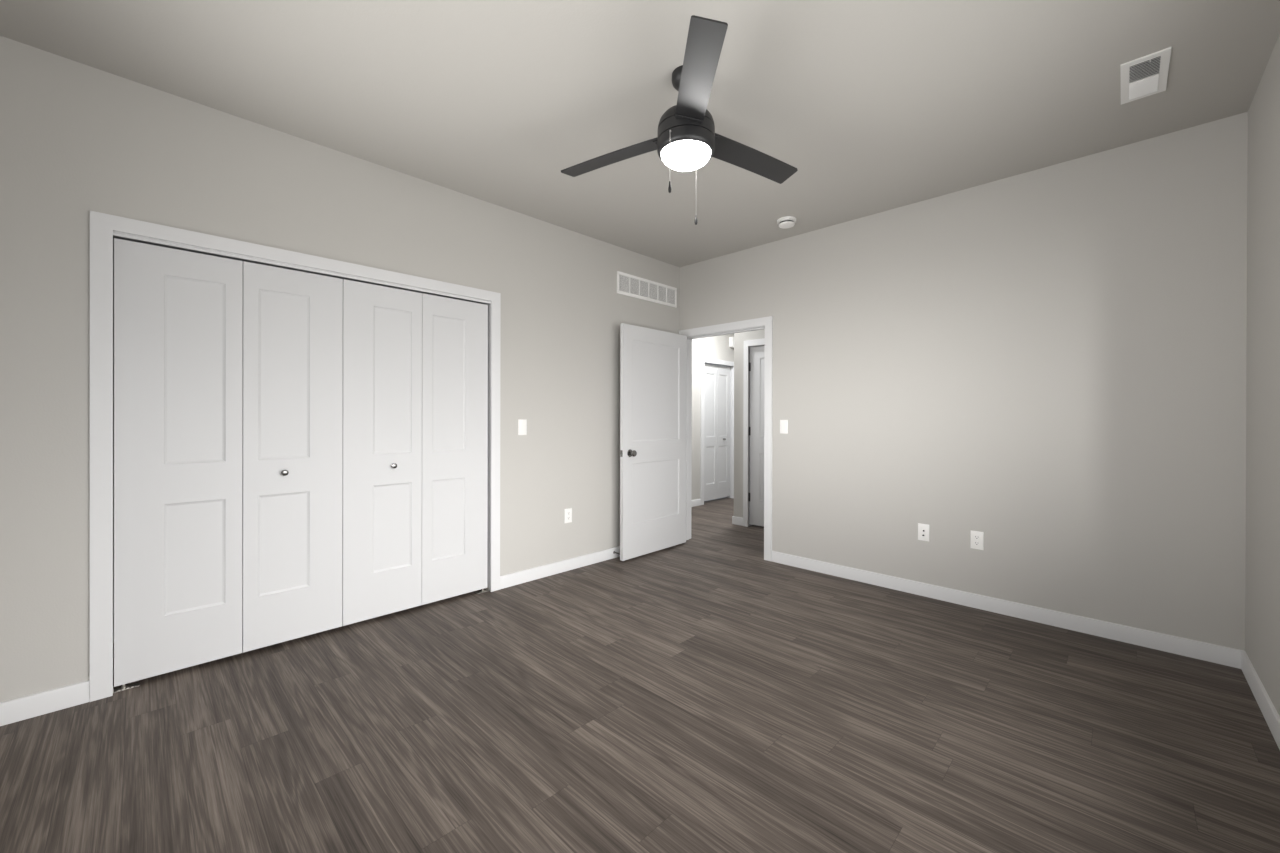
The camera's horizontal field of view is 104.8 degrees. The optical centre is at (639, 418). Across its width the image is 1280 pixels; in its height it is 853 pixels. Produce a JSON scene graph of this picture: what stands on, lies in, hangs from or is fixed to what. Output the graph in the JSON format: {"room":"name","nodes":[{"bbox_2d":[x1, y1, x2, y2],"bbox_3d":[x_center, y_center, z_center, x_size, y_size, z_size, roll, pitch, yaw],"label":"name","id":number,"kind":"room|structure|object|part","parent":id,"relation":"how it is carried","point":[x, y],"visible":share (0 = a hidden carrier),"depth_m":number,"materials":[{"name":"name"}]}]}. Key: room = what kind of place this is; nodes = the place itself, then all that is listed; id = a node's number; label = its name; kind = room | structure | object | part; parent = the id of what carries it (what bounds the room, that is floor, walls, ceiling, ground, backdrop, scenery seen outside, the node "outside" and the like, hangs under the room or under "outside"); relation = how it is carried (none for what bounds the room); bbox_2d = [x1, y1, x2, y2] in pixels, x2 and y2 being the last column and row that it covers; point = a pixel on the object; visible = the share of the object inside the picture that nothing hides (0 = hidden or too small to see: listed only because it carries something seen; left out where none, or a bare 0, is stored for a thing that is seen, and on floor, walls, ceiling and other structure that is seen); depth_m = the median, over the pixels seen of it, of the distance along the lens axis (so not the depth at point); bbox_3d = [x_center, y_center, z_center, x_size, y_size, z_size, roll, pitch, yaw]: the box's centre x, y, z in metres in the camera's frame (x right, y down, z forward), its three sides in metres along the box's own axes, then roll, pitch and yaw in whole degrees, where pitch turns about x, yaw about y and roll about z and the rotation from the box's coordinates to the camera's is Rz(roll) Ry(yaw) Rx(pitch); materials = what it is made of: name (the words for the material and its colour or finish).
{"room":"empty bedroom","nodes":[
{"label":"empty bedroom","id":0,"kind":"room"},
{"bbox_2d":[113,239,113,642],"bbox_3d":[-2.032,-0.151,3.142,0.680,2.743,2.200,0,0,44],"label":"wall","id":1,"kind":"structure","parent":0,"point":[113,239],"depth_m":2.67,"materials":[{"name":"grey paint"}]},
{"bbox_2d":[0,36,679,701],"bbox_3d":[-1.151,-0.149,3.470,0.120,2.743,4.300,0,0,44],"label":"wall","id":2,"kind":"structure","parent":0,"point":[77,139],"depth_m":2.39,"materials":[{"name":"grey paint"}]},
{"bbox_2d":[113,238,342,692],"bbox_3d":[-2.030,0.209,2.516,0.068,2.024,0.906,0,0,44],"label":"door","id":3,"kind":"structure","parent":2,"relation":"in","point":[228,373],"depth_m":2.46,"materials":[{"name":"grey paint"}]},
{"bbox_3d":[-1.896,0.289,2.630,0.034,0.033,0.033,0,0,44],"label":"knob","id":4,"kind":"part","parent":3,"relation":"part of","materials":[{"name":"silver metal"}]},
{"bbox_2d":[90,211,500,701],"bbox_3d":[-1.731,0.164,2.868,0.136,2.116,1.958,0,0,44],"label":"trim","id":5,"kind":"structure","parent":2,"relation":"attached to","point":[104,228],"depth_m":2.17,"materials":[{"name":"white paint"}]},
{"bbox_2d":[0,546,619,725],"bbox_3d":[-1.107,1.177,3.425,0.013,0.090,4.299,0,0,44],"label":"baseboard","id":6,"kind":"structure","parent":2,"relation":"attached to","point":[30,706],"depth_m":2.10,"materials":[{"name":"white paint"}]},
{"bbox_2d":[342,279,488,625],"bbox_3d":[-1.393,0.209,3.167,0.068,2.024,0.912,0,0,44],"label":"door","id":7,"kind":"structure","parent":2,"relation":"in","point":[415,364],"depth_m":3.12,"materials":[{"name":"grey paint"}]},
{"bbox_2d":[518,419,526,434],"bbox_3d":[-0.872,0.066,3.662,0.010,0.116,0.071,0,0,44],"label":"light switch","id":8,"kind":"object","parent":2,"relation":"attached to","point":[522,423],"visible":1,"depth_m":3.66,"materials":[{"name":"white plastic"}]},
{"bbox_2d":[565,508,571,522],"bbox_3d":[-0.576,0.783,3.969,0.008,0.116,0.071,0,0,44],"label":"wall outlet","id":9,"kind":"object","parent":2,"relation":"attached to","point":[568,512],"visible":1,"depth_m":3.97,"materials":[{"name":"white plastic"}]},
{"bbox_2d":[617,271,676,307],"bbox_3d":[0.081,-1.202,4.628,0.011,0.196,0.807,0,0,44],"label":"air vent","id":10,"kind":"object","parent":2,"relation":"in","point":[627,284],"visible":1,"depth_m":4.60,"materials":[{"name":"grey metal"}]},
{"bbox_2d":[0,497,1279,852],"bbox_3d":[0.696,1.257,3.472,4.924,0.060,7.200,0,0,44],"label":"floor","id":11,"kind":"structure","parent":0,"point":[704,693],"depth_m":1.89,"materials":[{"name":"grey plastic"}]},
{"bbox_2d":[0,0,1279,266],"bbox_3d":[1.162,-1.566,3.920,4.944,0.100,8.420,0,0,44],"label":"ceiling","id":12,"kind":"structure","parent":0,"point":[877,106],"depth_m":2.21,"materials":[{"name":"grey paint"}]},
{"bbox_2d":[561,15,797,224],"bbox_3d":[0.205,-1.205,2.275,1.142,0.619,1.137,0,0,44],"label":"ceiling fan","id":13,"kind":"object","parent":12,"relation":"hanging from","point":[686,139],"visible":1,"depth_m":2.08,"materials":[{"name":"black metal"}]},
{"bbox_3d":[-0.132,-1.242,2.357,0.540,0.049,0.120,0,0,29],"label":"blade","id":14,"kind":"part","parent":13,"relation":"part of","materials":[{"name":"black wood"}]},
{"bbox_3d":[0.125,-0.969,2.064,0.014,0.050,0.014,0,0,44],"label":"chain pull","id":15,"kind":"part","parent":13,"relation":"part of","materials":[{"name":"black metal"}]},
{"bbox_3d":[0.202,-1.143,2.173,0.217,0.063,0.217,0,0,44],"label":"lamp globe","id":16,"kind":"part","parent":13,"relation":"part of","materials":[{"name":"white glass"}]},
{"bbox_3d":[0.210,-1.240,1.790,0.120,0.049,0.540,0,0,-1],"label":"blade","id":17,"kind":"part","parent":13,"relation":"part of","materials":[{"name":"black wood"}]},
{"bbox_3d":[0.530,-1.240,2.370,0.540,0.049,0.120,0,0,-31],"label":"blade","id":18,"kind":"part","parent":13,"relation":"part of","materials":[{"name":"black wood"}]},
{"bbox_2d":[777,216,795,228],"bbox_3d":[1.119,-1.489,3.762,0.142,0.052,0.142,0,0,44],"label":"smoke detector","id":19,"kind":"object","parent":12,"relation":"attached to","point":[785,222],"visible":1,"depth_m":3.72,"materials":[{"name":"white plastic"}]},
{"bbox_2d":[1120,47,1170,104],"bbox_3d":[2.229,-1.503,2.180,0.148,0.013,0.361,0,0,44],"label":"ceiling vent","id":20,"kind":"object","parent":12,"relation":"in","point":[1147,75],"visible":1,"depth_m":2.16,"materials":[{"name":"white metal"}]},
{"bbox_2d":[620,323,686,560],"bbox_3d":[0.140,0.202,4.515,0.135,2.016,0.898,0,0,40],"label":"door","id":21,"kind":"structure","parent":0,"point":[653,363],"depth_m":4.45,"materials":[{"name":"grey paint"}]},
{"bbox_3d":[-0.064,0.299,4.218,0.064,0.066,0.066,0,0,43],"label":"knob","id":22,"kind":"part","parent":21,"relation":"part of","materials":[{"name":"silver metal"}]},
{"bbox_2d":[692,334,733,499],"bbox_3d":[0.861,-0.152,7.393,0.620,2.743,3.880,0,0,44],"label":"wall","id":23,"kind":"structure","parent":0,"point":[714,347],"depth_m":6.91,"materials":[{"name":"grey paint"}]},
{"bbox_2d":[691,499,700,506],"bbox_3d":[1.083,1.175,7.174,0.013,0.090,3.880,0,0,44],"label":"baseboard","id":24,"kind":"structure","parent":23,"relation":"attached to","point":[697,502],"depth_m":6.85,"materials":[{"name":"white paint"}]},
{"bbox_2d":[700,357,733,504],"bbox_3d":[1.132,0.179,7.288,0.116,2.082,0.889,0,0,44],"label":"trim","id":25,"kind":"structure","parent":23,"relation":"attached to","point":[730,364],"depth_m":7.21,"materials":[{"name":"white paint"}]},
{"bbox_2d":[704,364,729,500],"bbox_3d":[1.143,0.203,7.296,0.068,1.965,0.673,0,0,44],"label":"door","id":26,"kind":"structure","parent":23,"relation":"in","point":[716,378],"depth_m":7.29,"materials":[{"name":"grey paint"}]},
{"bbox_2d":[729,337,733,347],"bbox_3d":[1.426,-1.151,7.483,0.055,0.158,0.200,0,0,44],"label":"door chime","id":27,"kind":"object","parent":23,"relation":"attached to","point":[731,339],"visible":0.47,"depth_m":7.41,"materials":[{"name":"white plastic"}]},
{"bbox_2d":[734,329,764,517],"bbox_3d":[2.822,-0.144,6.101,1.930,2.743,2.980,0,0,44],"label":"wall","id":28,"kind":"structure","parent":0,"point":[739,338],"depth_m":5.66,"materials":[{"name":"grey paint"}]},
{"bbox_2d":[732,516,742,525],"bbox_3d":[2.809,1.182,6.103,1.943,0.090,2.993,0,0,44],"label":"baseboard","id":29,"kind":"structure","parent":28,"relation":"attached to","point":[735,520],"depth_m":5.66,"materials":[{"name":"white paint"}]},
{"bbox_2d":[743,338,764,526],"bbox_3d":[1.554,0.172,5.329,0.928,2.106,0.136,0,0,44],"label":"trim","id":30,"kind":"structure","parent":28,"relation":"attached to","point":[756,342],"depth_m":5.59,"materials":[{"name":"white paint"}]},
{"bbox_2d":[748,346,764,526],"bbox_3d":[1.525,0.199,5.318,0.819,2.009,0.093,0,0,44],"label":"door","id":31,"kind":"structure","parent":28,"relation":"in","point":[757,354],"depth_m":5.54,"materials":[{"name":"grey paint"}]},
{"bbox_2d":[680,112,1247,650],"bbox_3d":[1.312,-0.144,4.150,4.804,2.743,0.120,0,0,44],"label":"wall","id":32,"kind":"structure","parent":0,"point":[1049,363],"depth_m":3.01,"materials":[{"name":"grey paint"}]},
{"bbox_2d":[679,316,772,560],"bbox_3d":[0.802,0.173,4.650,1.059,2.104,0.152,0,0,44],"label":"trim","id":33,"kind":"structure","parent":32,"relation":"attached to","point":[766,323],"depth_m":4.27,"materials":[{"name":"white paint"}]},
{"bbox_2d":[780,420,787,433],"bbox_3d":[1.212,0.070,4.157,0.071,0.116,0.010,0,0,44],"label":"light switch","id":34,"kind":"object","parent":32,"relation":"attached to","point":[783,423],"visible":1,"depth_m":4.15,"materials":[{"name":"white plastic"}]},
{"bbox_2d":[918,523,928,541],"bbox_3d":[1.964,0.790,3.416,0.071,0.116,0.014,0,0,44],"label":"cable jack","id":35,"kind":"object","parent":32,"relation":"attached to","point":[923,529],"visible":1,"depth_m":3.42,"materials":[{"name":"white plastic"}]},
{"bbox_2d":[971,530,983,549],"bbox_3d":[2.188,0.791,3.200,0.071,0.116,0.008,0,0,44],"label":"wall outlet","id":36,"kind":"object","parent":32,"relation":"attached to","point":[977,538],"visible":1,"depth_m":3.20,"materials":[{"name":"white plastic"}]},
{"bbox_2d":[771,551,1243,668],"bbox_3d":[2.055,1.186,3.328,2.583,0.090,0.013,0,0,44],"label":"baseboard","id":37,"kind":"structure","parent":32,"relation":"attached to","point":[1209,652],"depth_m":2.98,"materials":[{"name":"white paint"}]},
{"bbox_2d":[1245,34,1279,715],"bbox_3d":[1.575,-0.137,0.881,0.150,2.743,4.420,0,0,44],"label":"wall","id":38,"kind":"structure","parent":0,"point":[1262,568],"depth_m":2.12,"materials":[{"name":"grey paint"}]},
{"bbox_2d":[1241,651,1279,749],"bbox_3d":[1.467,1.189,0.893,0.013,0.090,4.287,0,0,44],"label":"baseboard","id":39,"kind":"structure","parent":38,"relation":"attached to","point":[1265,704],"depth_m":2.07,"materials":[{"name":"white paint"}]}
]}

